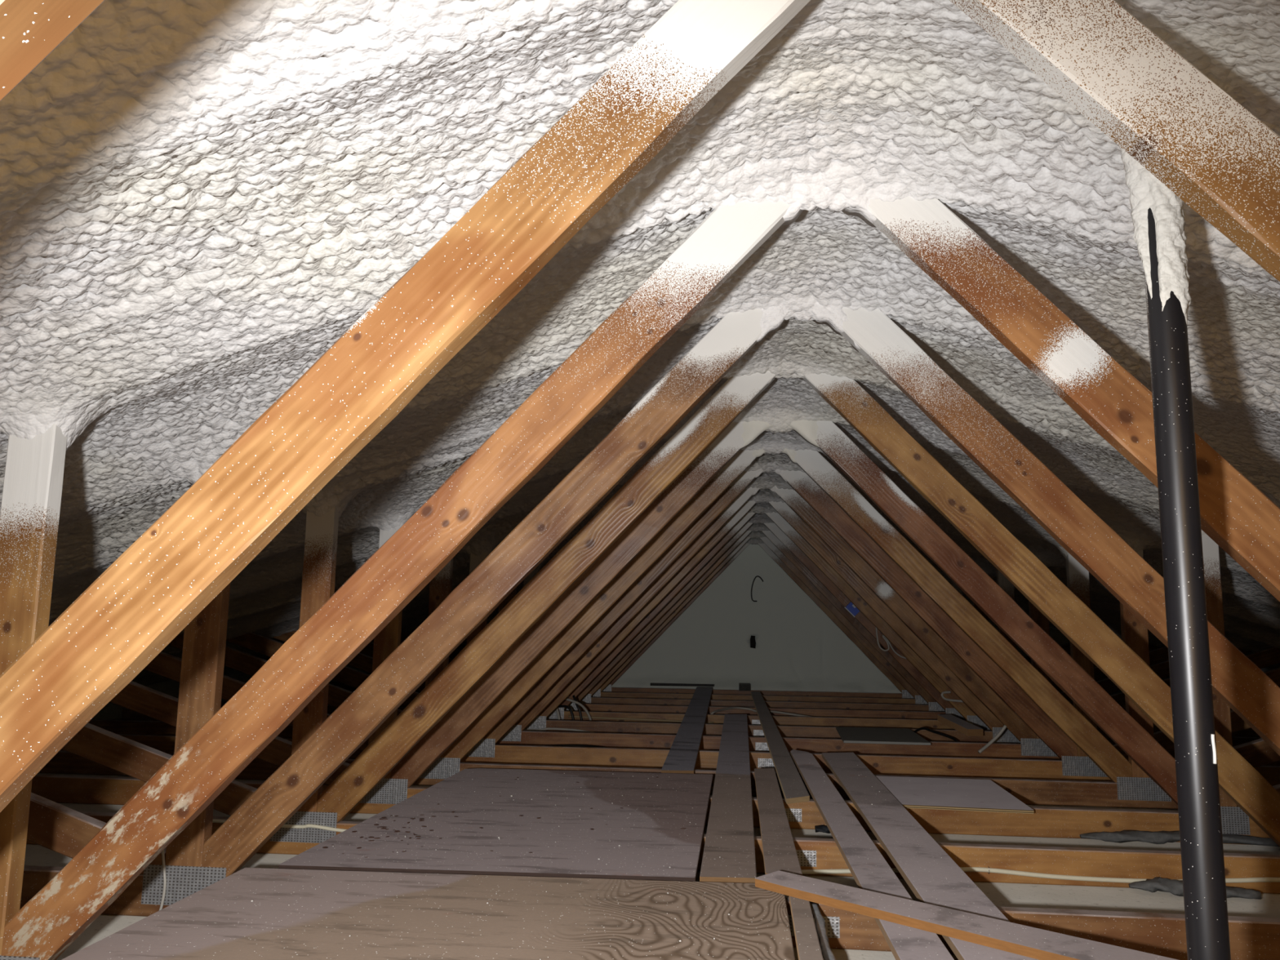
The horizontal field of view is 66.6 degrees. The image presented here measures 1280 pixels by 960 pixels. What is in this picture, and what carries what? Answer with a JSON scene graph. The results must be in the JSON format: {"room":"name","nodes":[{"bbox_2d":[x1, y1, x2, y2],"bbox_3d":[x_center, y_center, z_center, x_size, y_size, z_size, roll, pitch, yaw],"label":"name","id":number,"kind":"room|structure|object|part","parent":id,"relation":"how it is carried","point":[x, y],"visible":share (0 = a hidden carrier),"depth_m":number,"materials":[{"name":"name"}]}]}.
{"room":"attic","nodes":[
{"label":"attic","id":0,"kind":"room"},
{"bbox_2d":[92,673,253,719],"bbox_3d":[-3.694,1.050,4.052,0.060,0.350,10.760,0,-8,6],"label":"wall","id":1,"kind":"structure","parent":0,"point":[110,711],"depth_m":6.84,"materials":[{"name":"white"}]},
{"bbox_2d":[0,0,1279,686],"bbox_3d":[0.521,0.386,3.690,8.400,1.310,10.680,0,-8,6],"label":"insulation","id":2,"kind":"structure","parent":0,"point":[199,199],"depth_m":1.57,"materials":[{"name":"plastic"}]},
{"bbox_2d":[24,718,1279,959],"bbox_3d":[0.512,1.235,3.606,8.400,0.037,10.760,0,-8,6],"label":"ceiling drywall","id":3,"kind":"structure","parent":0,"point":[1001,894],"depth_m":2.54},
{"bbox_2d":[0,0,104,101],"bbox_3d":[0.191,-0.055,0.380,7.900,1.569,0.041,0,-8,6],"label":"roof truss","id":4,"kind":"object","parent":3,"relation":"on","point":[30,30],"visible":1,"depth_m":0.46,"materials":[{"name":"brown wood"}]},
{"bbox_2d":[555,707,560,719],"bbox_3d":[-0.573,1.506,6.291,0.023,0.171,0.222,8,-11,-39],"label":"cable","id":5,"kind":"object","parent":3,"relation":"on","point":[557,708],"visible":0.24,"depth_m":6.23,"materials":[{"name":"black plastic"}]},
{"bbox_2d":[516,744,608,747],"bbox_3d":[-0.363,1.359,4.889,1.205,0.058,0.076,-1,-8,10],"label":"cable","id":6,"kind":"object","parent":3,"relation":"on","point":[572,745],"visible":0.12,"depth_m":4.91,"materials":[{"name":"grey plastic"}]},
{"bbox_2d":[557,705,574,719],"bbox_3d":[-0.485,1.533,6.345,0.141,0.133,0.018,-3,-9,25],"label":"cable","id":7,"kind":"object","parent":3,"relation":"on","point":[559,706],"visible":0.73,"depth_m":6.33,"materials":[{"name":"black plastic"}]},
{"bbox_2d":[564,697,591,720],"bbox_3d":[-0.484,1.516,6.396,0.096,0.186,0.471,7,-11,-38],"label":"cable","id":8,"kind":"object","parent":3,"relation":"on","point":[566,699],"visible":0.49,"depth_m":6.30,"materials":[{"name":"white plastic"}]},
{"bbox_2d":[0,0,1279,812],"bbox_3d":[0.251,0.033,0.980,7.900,1.570,0.041,0,-8,6],"label":"roof truss","id":9,"kind":"object","parent":3,"relation":"on","point":[1207,148],"visible":1,"depth_m":1.03,"materials":[{"name":"brown wood"}]},
{"bbox_2d":[0,195,1279,959],"bbox_3d":[0.311,0.122,1.586,7.900,1.571,0.072,0,-8,6],"label":"roof truss","id":10,"kind":"object","parent":3,"relation":"on","point":[1237,516],"visible":0.71,"depth_m":1.62,"materials":[{"name":"wood"}]},
{"bbox_3d":[-1.078,0.822,1.595,0.195,0.085,0.002,0,-8,6],"label":"nail plate","id":11,"kind":"part","parent":10,"relation":"part of","materials":[{"name":"silver metal"}]},
{"bbox_3d":[-1.085,0.288,1.695,0.089,1.050,0.039,0,-8,6],"label":"post","id":12,"kind":"part","parent":10,"relation":"part of","materials":[{"name":"brown wood"}]},
{"bbox_2d":[809,902,835,959],"bbox_3d":[0.346,0.863,1.763,0.030,0.043,0.551,0,-8,3],"label":"scrap","id":13,"kind":"object","parent":10,"relation":"on","point":[827,953],"visible":0.95,"depth_m":1.88,"materials":[{"name":"grey plastic"}]},
{"bbox_2d":[822,752,1038,959],"bbox_3d":[0.738,1.006,2.861,0.153,0.019,3.071,0,-8,6],"label":"plank","id":14,"kind":"object","parent":10,"relation":"on","point":[922,867],"visible":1,"depth_m":2.43,"materials":[{"name":"grey wood"}]},
{"bbox_2d":[755,870,1177,959],"bbox_3d":[0.661,0.825,1.770,0.120,0.019,1.070,9,-12,-44],"label":"plank","id":15,"kind":"object","parent":14,"relation":"on","point":[1038,944],"visible":1,"depth_m":1.82,"materials":[{"name":"brown wood"}]},
{"bbox_2d":[19,302,1279,959],"bbox_3d":[0.371,0.211,2.187,7.900,1.571,0.072,0,-8,6],"label":"roof truss","id":16,"kind":"object","parent":3,"relation":"on","point":[196,859],"visible":0.58,"depth_m":2.21,"materials":[{"name":"wood"}]},
{"bbox_2d":[159,849,166,910],"bbox_3d":[-1.075,0.908,2.196,0.020,0.151,0.007,-1,-9,14],"label":"cable","id":17,"kind":"object","parent":16,"relation":"hanging from","point":[162,851],"visible":0.77,"depth_m":2.19,"materials":[{"name":"white plastic"}]},
{"bbox_3d":[-1.028,0.914,2.196,0.195,0.085,0.002,0,-8,6],"label":"nail plate","id":18,"kind":"part","parent":16,"relation":"part of","materials":[{"name":"silver metal"}]},
{"bbox_3d":[-1.025,0.377,2.296,0.089,1.050,0.039,0,-8,6],"label":"post","id":19,"kind":"part","parent":16,"relation":"part of","materials":[{"name":"brown wood"}]},
{"bbox_2d":[62,867,795,959],"bbox_3d":[-0.328,0.840,1.822,1.214,0.016,0.768,0,-8,6],"label":"plywood sheet","id":20,"kind":"object","parent":16,"relation":"on","point":[442,916],"visible":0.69,"depth_m":1.84,"materials":[{"name":"brown wood"}]},
{"bbox_2d":[788,896,823,959],"bbox_3d":[0.301,0.834,1.733,0.041,0.019,0.714,0,-8,6],"label":"plank","id":21,"kind":"object","parent":16,"relation":"on","point":[807,944],"visible":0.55,"depth_m":1.81,"materials":[{"name":"wood"}]},
{"bbox_3d":[0.360,0.940,2.054,0.120,0.042,0.002,0,-8,6],"label":"splice plate","id":22,"kind":"part","parent":16,"relation":"part of","materials":[{"name":"silver metal"}]},
{"bbox_2d":[790,749,954,959],"bbox_3d":[0.596,1.009,2.896,0.093,0.019,3.114,0,-8,5],"label":"plank","id":23,"kind":"object","parent":16,"relation":"on","point":[874,873],"visible":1,"depth_m":2.37,"materials":[{"name":"grey wood"}]},
{"bbox_2d":[26,370,1279,893],"bbox_3d":[0.431,0.300,2.787,7.900,1.570,0.072,0,-8,6],"label":"roof truss","id":24,"kind":"object","parent":3,"relation":"on","point":[1237,778],"visible":0.48,"depth_m":2.80,"materials":[{"name":"wood"}]},
{"bbox_2d":[212,818,346,832],"bbox_3d":[-0.926,1.006,2.785,0.901,0.060,0.013,0,-8,6],"label":"cable","id":25,"kind":"object","parent":24,"relation":"attached to","point":[221,821],"visible":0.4,"depth_m":2.79,"materials":[{"name":"white plastic"}]},
{"bbox_3d":[-0.965,0.996,2.798,0.195,0.085,0.002,0,-8,6],"label":"nail plate","id":26,"kind":"part","parent":24,"relation":"part of","materials":[{"name":"silver metal"}]},
{"bbox_3d":[-0.965,0.465,2.897,0.089,1.050,0.039,0,-8,6],"label":"post","id":27,"kind":"part","parent":24,"relation":"part of","materials":[{"name":"brown wood"}]},
{"bbox_2d":[278,768,712,881],"bbox_3d":[-0.279,1.008,2.969,0.962,0.016,1.560,0,-8,6],"label":"plywood sheet","id":28,"kind":"object","parent":24,"relation":"on","point":[668,845],"visible":0.86,"depth_m":2.66,"materials":[{"name":"grey wood"}]},
{"bbox_2d":[322,777,684,853],"bbox_3d":[-0.289,0.997,2.958,0.881,0.003,1.357,0,-8,6],"label":"chips","id":29,"kind":"object","parent":28,"relation":"on","point":[420,819],"visible":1,"depth_m":2.66,"materials":[{"name":"brown wood"}]},
{"bbox_2d":[196,764,948,959],"bbox_3d":[0.187,0.978,2.788,1.910,0.010,2.539,0,-8,6],"label":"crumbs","id":30,"kind":"object","parent":28,"relation":"on","point":[857,765],"visible":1,"depth_m":2.48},
{"bbox_3d":[0.419,1.029,2.655,0.120,0.042,0.002,0,-8,6],"label":"splice plate","id":31,"kind":"part","parent":24,"relation":"part of","materials":[{"name":"silver metal"}]},
{"bbox_2d":[801,866,1279,883],"bbox_3d":[1.302,1.051,2.557,1.821,0.044,0.015,0,-8,6],"label":"cable","id":32,"kind":"object","parent":24,"relation":"attached to","point":[988,869],"visible":0.7,"depth_m":2.58,"materials":[{"name":"plastic"}]},
{"bbox_2d":[31,419,1279,844],"bbox_3d":[0.491,0.389,3.389,7.900,1.571,0.070,0,-8,6],"label":"roof truss","id":33,"kind":"object","parent":3,"relation":"on","point":[1087,694],"visible":0.47,"depth_m":3.38,"materials":[{"name":"brown wood"}]},
{"bbox_3d":[-0.906,1.084,3.398,0.195,0.085,0.002,0,-8,6],"label":"nail plate","id":34,"kind":"part","parent":33,"relation":"part of","materials":[{"name":"silver metal"}]},
{"bbox_3d":[-0.905,0.554,3.497,0.089,1.050,0.039,0,-8,6],"label":"post","id":35,"kind":"part","parent":33,"relation":"part of","materials":[{"name":"brown wood"}]},
{"bbox_2d":[754,768,802,875],"bbox_3d":[0.410,1.027,3.040,0.083,0.019,1.661,0,-8,6],"label":"plank","id":36,"kind":"object","parent":33,"relation":"on","point":[779,850],"visible":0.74,"depth_m":2.72,"materials":[{"name":"grey wood"}]},
{"bbox_3d":[0.479,1.118,3.255,0.120,0.042,0.002,0,-8,6],"label":"splice plate","id":37,"kind":"part","parent":33,"relation":"part of","materials":[{"name":"silver metal"}]},
{"bbox_2d":[875,775,1034,813],"bbox_3d":[1.081,1.094,3.408,0.428,0.012,0.622,0,-8,6],"label":"plywood offcut","id":38,"kind":"object","parent":33,"relation":"on","point":[959,794],"visible":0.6,"depth_m":3.33,"materials":[{"name":"grey wood"}]},
{"bbox_3d":[1.881,0.554,3.220,0.089,1.050,0.039,0,-8,6],"label":"post","id":39,"kind":"part","parent":33,"relation":"part of","materials":[{"name":"brown wood"}]},
{"bbox_3d":[1.849,1.089,3.123,0.195,0.085,0.002,0,-8,6],"label":"nail plate","id":40,"kind":"part","parent":33,"relation":"part of","materials":[{"name":"silver metal"}]},
{"bbox_2d":[38,448,1279,808],"bbox_3d":[0.550,0.477,3.988,7.900,1.570,0.072,0,-8,6],"label":"roof truss","id":41,"kind":"object","parent":3,"relation":"on","point":[1130,786],"visible":0.36,"depth_m":3.95,"materials":[{"name":"brown wood"}]},
{"bbox_3d":[-0.846,0.643,4.098,0.089,1.050,0.039,0,-8,6],"label":"post","id":42,"kind":"part","parent":41,"relation":"part of","materials":[{"name":"brown wood"}]},
{"bbox_3d":[-0.834,1.181,3.996,0.195,0.085,0.002,0,-8,6],"label":"nail plate","id":43,"kind":"part","parent":41,"relation":"part of","materials":[{"name":"silver metal"}]},
{"bbox_2d":[699,714,756,883],"bbox_3d":[0.404,1.192,4.167,0.146,0.019,4.037,0,-8,6],"label":"plank","id":44,"kind":"object","parent":41,"relation":"on","point":[731,818],"visible":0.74,"depth_m":2.88,"materials":[{"name":"brown wood"}]},
{"bbox_3d":[0.539,1.206,3.856,0.120,0.042,0.002,0,-8,6],"label":"splice plate","id":45,"kind":"part","parent":41,"relation":"part of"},
{"bbox_2d":[751,691,809,804],"bbox_3d":[0.748,1.423,5.710,0.081,0.019,5.131,0,-8,5],"label":"plank","id":46,"kind":"object","parent":41,"relation":"on","point":[793,788],"visible":1,"depth_m":4.12,"materials":[{"name":"grey wood"}]},
{"bbox_3d":[1.940,0.643,3.820,0.089,1.050,0.039,0,-8,6],"label":"post","id":47,"kind":"part","parent":41,"relation":"part of","materials":[{"name":"brown wood"}]},
{"bbox_3d":[1.924,1.180,3.722,0.195,0.085,0.002,0,-8,6],"label":"nail plate","id":48,"kind":"part","parent":41,"relation":"part of","materials":[{"name":"silver metal"}]},
{"bbox_2d":[60,468,1279,786],"bbox_3d":[0.610,0.566,4.589,7.900,1.570,0.072,0,-8,6],"label":"roof truss","id":49,"kind":"object","parent":3,"relation":"on","point":[1074,764],"visible":0.42,"depth_m":4.52,"materials":[{"name":"wood"}]},
{"bbox_3d":[-0.786,0.732,4.698,0.089,1.050,0.039,0,-8,6],"label":"post","id":50,"kind":"part","parent":49,"relation":"part of","materials":[{"name":"brown wood"}]},
{"bbox_3d":[-0.780,1.262,4.599,0.195,0.085,0.002,0,-8,6],"label":"nail plate","id":51,"kind":"part","parent":49,"relation":"part of","materials":[{"name":"silver metal"}]},
{"bbox_3d":[0.599,1.295,4.457,0.120,0.042,0.002,0,-8,6],"label":"splice plate","id":52,"kind":"part","parent":49,"relation":"part of","materials":[{"name":"silver metal"}]},
{"bbox_3d":[2.000,0.732,4.421,0.089,1.050,0.039,0,-8,6],"label":"post","id":53,"kind":"part","parent":49,"relation":"part of","materials":[{"name":"brown wood"}]},
{"bbox_3d":[1.973,1.270,4.323,0.195,0.085,0.002,0,-8,6],"label":"nail plate","id":54,"kind":"part","parent":49,"relation":"part of","materials":[{"name":"silver metal"}]},
{"bbox_2d":[88,485,1279,765],"bbox_3d":[0.670,0.655,5.189,7.900,1.570,0.072,0,-8,6],"label":"roof truss","id":55,"kind":"object","parent":3,"relation":"on","point":[1031,746],"visible":0.35,"depth_m":5.14,"materials":[{"name":"wood"}]},
{"bbox_3d":[-0.726,0.820,5.299,0.089,1.050,0.039,0,-8,6],"label":"post","id":56,"kind":"part","parent":55,"relation":"part of","materials":[{"name":"brown wood"}]},
{"bbox_3d":[-0.729,1.348,5.200,0.195,0.085,0.002,0,-8,6],"label":"nail plate","id":57,"kind":"part","parent":55,"relation":"part of","materials":[{"name":"silver metal"}]},
{"bbox_3d":[0.659,1.384,5.057,0.120,0.042,0.002,0,-8,6],"label":"splice plate","id":58,"kind":"part","parent":55,"relation":"part of","materials":[{"name":"silver metal"}]},
{"bbox_2d":[835,726,930,745],"bbox_3d":[1.267,1.357,5.182,0.435,0.012,0.681,0,-8,6],"label":"panel","id":59,"kind":"object","parent":55,"relation":"on","point":[848,735],"visible":1,"depth_m":5.08,"materials":[{"name":"grey wood"}]},
{"bbox_2d":[977,724,1007,753],"bbox_3d":[1.782,1.311,4.937,0.160,0.142,0.030,2,-8,-8],"label":"cable","id":60,"kind":"object","parent":55,"relation":"attached to","point":[1004,726],"visible":1,"depth_m":4.94,"materials":[{"name":"white plastic"}]},
{"bbox_3d":[2.026,1.351,4.926,0.195,0.085,0.002,0,-8,6],"label":"nail plate","id":61,"kind":"part","parent":55,"relation":"part of","materials":[{"name":"silver metal"}]},
{"bbox_3d":[2.060,0.821,5.021,0.089,1.050,0.039,0,-8,6],"label":"post","id":62,"kind":"part","parent":55,"relation":"part of","materials":[{"name":"brown wood"}]},
{"bbox_2d":[223,522,1168,719],"bbox_3d":[0.849,0.921,6.986,7.900,1.570,0.041,0,-8,6],"label":"roof truss","id":63,"kind":"object","parent":3,"relation":"on","point":[1160,655],"visible":0.15,"depth_m":6.91,"materials":[{"name":"brown wood"}]},
{"bbox_3d":[-0.545,1.621,7.001,0.195,0.085,0.002,0,-8,6],"label":"nail plate","id":64,"kind":"part","parent":63,"relation":"part of","materials":[{"name":"silver metal"}]},
{"bbox_2d":[661,686,712,773],"bbox_3d":[0.358,1.497,6.254,0.144,0.019,5.068,0,-8,5],"label":"plank","id":65,"kind":"object","parent":63,"relation":"on","point":[682,755],"visible":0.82,"depth_m":4.84,"materials":[{"name":"grey wood"}]},
{"bbox_2d":[844,601,859,617],"bbox_3d":[1.495,0.912,6.872,0.111,0.111,0.053,0,-8,6],"label":"junction box","id":66,"kind":"object","parent":63,"relation":"attached to","point":[850,607],"visible":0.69,"depth_m":6.85,"materials":[{"name":"blue plastic"}]},
{"bbox_2d":[875,626,906,659],"bbox_3d":[1.761,1.141,6.829,0.213,0.223,0.025,0,-8,6],"label":"cable","id":67,"kind":"object","parent":63,"relation":"attached to","point":[886,639],"visible":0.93,"depth_m":6.83,"materials":[{"name":"grey plastic"}]},
{"bbox_3d":[2.209,1.619,6.727,0.195,0.085,0.002,0,-8,6],"label":"nail plate","id":68,"kind":"part","parent":63,"relation":"part of","materials":[{"name":"silver metal"}]},
{"bbox_3d":[2.239,1.087,6.823,0.089,1.050,0.039,0,-8,6],"label":"post","id":69,"kind":"part","parent":63,"relation":"part of","materials":[{"name":"brown wood"}]},
{"bbox_2d":[328,542,1070,698],"bbox_3d":[1.028,1.187,8.787,7.900,1.570,0.041,0,-8,6],"label":"roof truss","id":70,"kind":"object","parent":3,"relation":"on","point":[904,694],"visible":0.14,"depth_m":8.72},
{"bbox_3d":[-0.354,1.888,8.801,0.195,0.085,0.002,0,-8,6],"label":"nail plate","id":71,"kind":"part","parent":70,"relation":"part of","materials":[{"name":"silver metal"}]},
{"bbox_2d":[738,683,750,690],"bbox_3d":[0.931,1.841,8.675,0.100,0.055,0.240,0,-8,6],"label":"board","id":72,"kind":"object","parent":70,"relation":"on","point":[742,686],"visible":1,"depth_m":8.57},
{"bbox_3d":[2.392,1.882,8.529,0.195,0.085,0.002,0,-8,6],"label":"nail plate","id":73,"kind":"part","parent":70,"relation":"part of","materials":[{"name":"silver metal"}]},
{"bbox_2d":[121,500,1279,746],"bbox_3d":[0.729,0.743,5.785,7.900,1.570,0.041,0,-8,6],"label":"roof truss","id":74,"kind":"object","parent":3,"relation":"on","point":[1270,656],"visible":0.18,"depth_m":5.73,"materials":[{"name":"brown wood"}]},
{"bbox_3d":[-0.666,0.909,5.899,0.089,1.050,0.039,0,-8,6],"label":"post","id":75,"kind":"part","parent":74,"relation":"part of","materials":[{"name":"brown wood"}]},
{"bbox_3d":[-0.654,1.446,5.798,0.195,0.085,0.002,0,-8,6],"label":"nail plate","id":76,"kind":"part","parent":74,"relation":"part of","materials":[{"name":"silver metal"}]},
{"bbox_2d":[524,727,593,732],"bbox_3d":[-0.528,1.490,5.773,0.701,0.046,0.012,0,-8,6],"label":"cable","id":77,"kind":"object","parent":74,"relation":"attached to","point":[547,728],"visible":0.65,"depth_m":5.76,"materials":[{"name":"grey plastic"}]},
{"bbox_3d":[0.718,1.473,5.658,0.120,0.042,0.002,0,-8,6],"label":"splice plate","id":78,"kind":"part","parent":74,"relation":"part of","materials":[{"name":"silver metal"}]},
{"bbox_2d":[937,714,982,736],"bbox_3d":[1.861,1.427,5.693,0.087,0.038,0.890,0,-8,7],"label":"wood block","id":79,"kind":"object","parent":74,"relation":"on","point":[968,729],"visible":1,"depth_m":5.54,"materials":[{"name":"brown wood"}]},
{"bbox_3d":[2.099,1.447,5.524,0.195,0.085,0.002,0,-8,6],"label":"nail plate","id":80,"kind":"part","parent":74,"relation":"part of","materials":[{"name":"silver metal"}]},
{"bbox_3d":[2.120,0.909,5.622,0.089,1.050,0.039,0,-8,6],"label":"post","id":81,"kind":"part","parent":74,"relation":"part of","materials":[{"name":"brown wood"}]},
{"bbox_2d":[220,511,1260,737],"bbox_3d":[0.789,0.832,6.385,7.900,1.571,0.041,0,-8,6],"label":"roof truss","id":82,"kind":"object","parent":3,"relation":"on","point":[1162,669],"visible":0.27,"depth_m":6.30,"materials":[{"name":"brown wood"}]},
{"bbox_3d":[-0.595,1.526,6.400,0.195,0.085,0.002,0,-8,6],"label":"nail plate","id":83,"kind":"part","parent":82,"relation":"part of","materials":[{"name":"silver metal"}]},
{"bbox_2d":[572,695,582,720],"bbox_3d":[-0.406,1.505,6.358,0.092,0.196,0.024,-4,-10,31],"label":"cable","id":84,"kind":"object","parent":82,"relation":"attached to","point":[573,696],"visible":0.85,"depth_m":6.34,"materials":[{"name":"black plastic"}]},
{"bbox_2d":[568,715,714,724],"bbox_3d":[0.004,1.555,6.330,0.950,0.031,0.013,0,-8,6],"label":"cable","id":85,"kind":"object","parent":82,"relation":"attached to","point":[569,716],"visible":0.85,"depth_m":6.33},
{"bbox_3d":[0.778,1.562,6.258,0.120,0.042,0.002,0,-8,6],"label":"splice plate","id":86,"kind":"part","parent":82,"relation":"part of","materials":[{"name":"silver metal"}]},
{"bbox_2d":[710,706,813,716],"bbox_3d":[1.052,1.577,6.486,1.133,0.084,0.370,-1,-9,12],"label":"cable","id":87,"kind":"object","parent":82,"relation":"attached to","point":[729,708],"visible":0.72,"depth_m":6.57,"materials":[{"name":"white plastic"}]},
{"bbox_2d":[940,690,963,702],"bbox_3d":[1.972,1.368,6.155,0.152,0.071,0.026,1,-8,-2],"label":"cable","id":88,"kind":"object","parent":82,"relation":"hanging from","point":[946,691],"visible":0.97,"depth_m":6.15,"materials":[{"name":"white plastic"}]},
{"bbox_3d":[2.156,1.525,6.126,0.195,0.085,0.002,0,-8,6],"label":"nail plate","id":89,"kind":"part","parent":82,"relation":"part of","materials":[{"name":"silver metal"}]},
{"bbox_3d":[2.180,0.998,6.222,0.089,1.050,0.039,0,-8,6],"label":"post","id":90,"kind":"part","parent":82,"relation":"part of","materials":[{"name":"brown wood"}]},
{"bbox_2d":[351,530,1160,711],"bbox_3d":[0.908,1.009,7.586,7.900,1.570,0.041,0,-8,6],"label":"roof truss","id":91,"kind":"object","parent":3,"relation":"on","point":[932,706],"visible":0.16,"depth_m":7.52,"materials":[{"name":"brown wood"}]},
{"bbox_3d":[-0.477,1.709,7.601,0.195,0.085,0.002,0,-8,6],"label":"nail plate","id":92,"kind":"part","parent":91,"relation":"part of","materials":[{"name":"silver metal"}]},
{"bbox_3d":[2.269,1.714,7.326,0.195,0.085,0.002,0,-8,6],"label":"nail plate","id":93,"kind":"part","parent":91,"relation":"part of","materials":[{"name":"silver metal"}]},
{"bbox_2d":[336,537,1231,710],"bbox_3d":[0.968,1.098,8.187,7.900,1.570,0.041,0,-8,6],"label":"roof truss","id":94,"kind":"object","parent":3,"relation":"on","point":[918,700],"visible":0.19,"depth_m":8.12,"materials":[{"name":"brown wood"}]},
{"bbox_3d":[-0.428,1.798,8.202,0.195,0.085,0.002,0,-8,6],"label":"nail plate","id":95,"kind":"part","parent":94,"relation":"part of","materials":[{"name":"silver metal"}]},
{"bbox_3d":[2.338,1.796,7.927,0.195,0.085,0.002,0,-8,6],"label":"nail plate","id":96,"kind":"part","parent":94,"relation":"part of","materials":[{"name":"silver metal"}]},
{"bbox_2d":[814,825,866,833],"bbox_3d":[0.649,1.129,3.153,0.161,0.032,0.075,0,-8,6],"label":"scrap","id":97,"kind":"object","parent":3,"relation":"on","point":[823,828],"visible":0.27,"depth_m":3.14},
{"bbox_2d":[914,727,959,742],"bbox_3d":[1.688,1.424,5.322,0.151,0.108,0.729,7,-11,-38],"label":"cable","id":98,"kind":"object","parent":3,"relation":"on","point":[920,728],"visible":0.42,"depth_m":5.40,"materials":[{"name":"black plastic"}]},
{"bbox_2d":[1118,145,1231,959],"bbox_3d":[0.670,0.142,1.204,0.108,1.432,0.100,0,-8,6],"label":"vent pipe","id":99,"kind":"object","parent":3,"relation":"on","point":[1157,214],"visible":0.66,"depth_m":1.20,"materials":[{"name":"black plastic"}]},
{"bbox_2d":[1080,830,1279,846],"bbox_3d":[1.736,1.131,3.078,0.662,0.044,0.093,0,-8,6],"label":"scrap","id":100,"kind":"object","parent":3,"relation":"on","point":[1124,836],"visible":0.77,"depth_m":3.07,"materials":[{"name":"grey fabric"}]},
{"bbox_2d":[1128,876,1262,899],"bbox_3d":[1.417,1.044,2.495,0.302,0.039,0.098,0,-8,6],"label":"scrap","id":101,"kind":"object","parent":3,"relation":"on","point":[1175,886],"visible":0.73,"depth_m":2.48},
{"bbox_2d":[330,543,1169,695],"bbox_3d":[1.040,1.224,8.904,8.400,1.548,0.129,0,-8,6],"label":"wall","id":102,"kind":"structure","parent":0,"point":[799,647],"depth_m":8.89,"materials":[{"name":"grey paint"}]},
{"bbox_2d":[650,682,714,686],"bbox_3d":[0.380,1.850,8.803,0.588,0.019,0.115,0,-8,6],"label":"board","id":103,"kind":"object","parent":102,"relation":"on","point":[651,683],"visible":1,"depth_m":8.77,"materials":[{"name":"brown wood"}]},
{"bbox_2d":[750,635,755,648],"bbox_3d":[1.031,1.478,8.895,0.052,0.117,0.050,0,-8,6],"label":"junction box","id":104,"kind":"object","parent":102,"relation":"attached to","point":[753,642],"depth_m":8.87,"materials":[{"name":"black plastic"}]},
{"bbox_2d":[751,575,763,601],"bbox_3d":[1.073,0.995,8.921,0.117,0.238,0.026,0,-8,6],"label":"cable","id":105,"kind":"object","parent":102,"relation":"attached to","point":[757,575],"visible":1,"depth_m":8.92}
]}

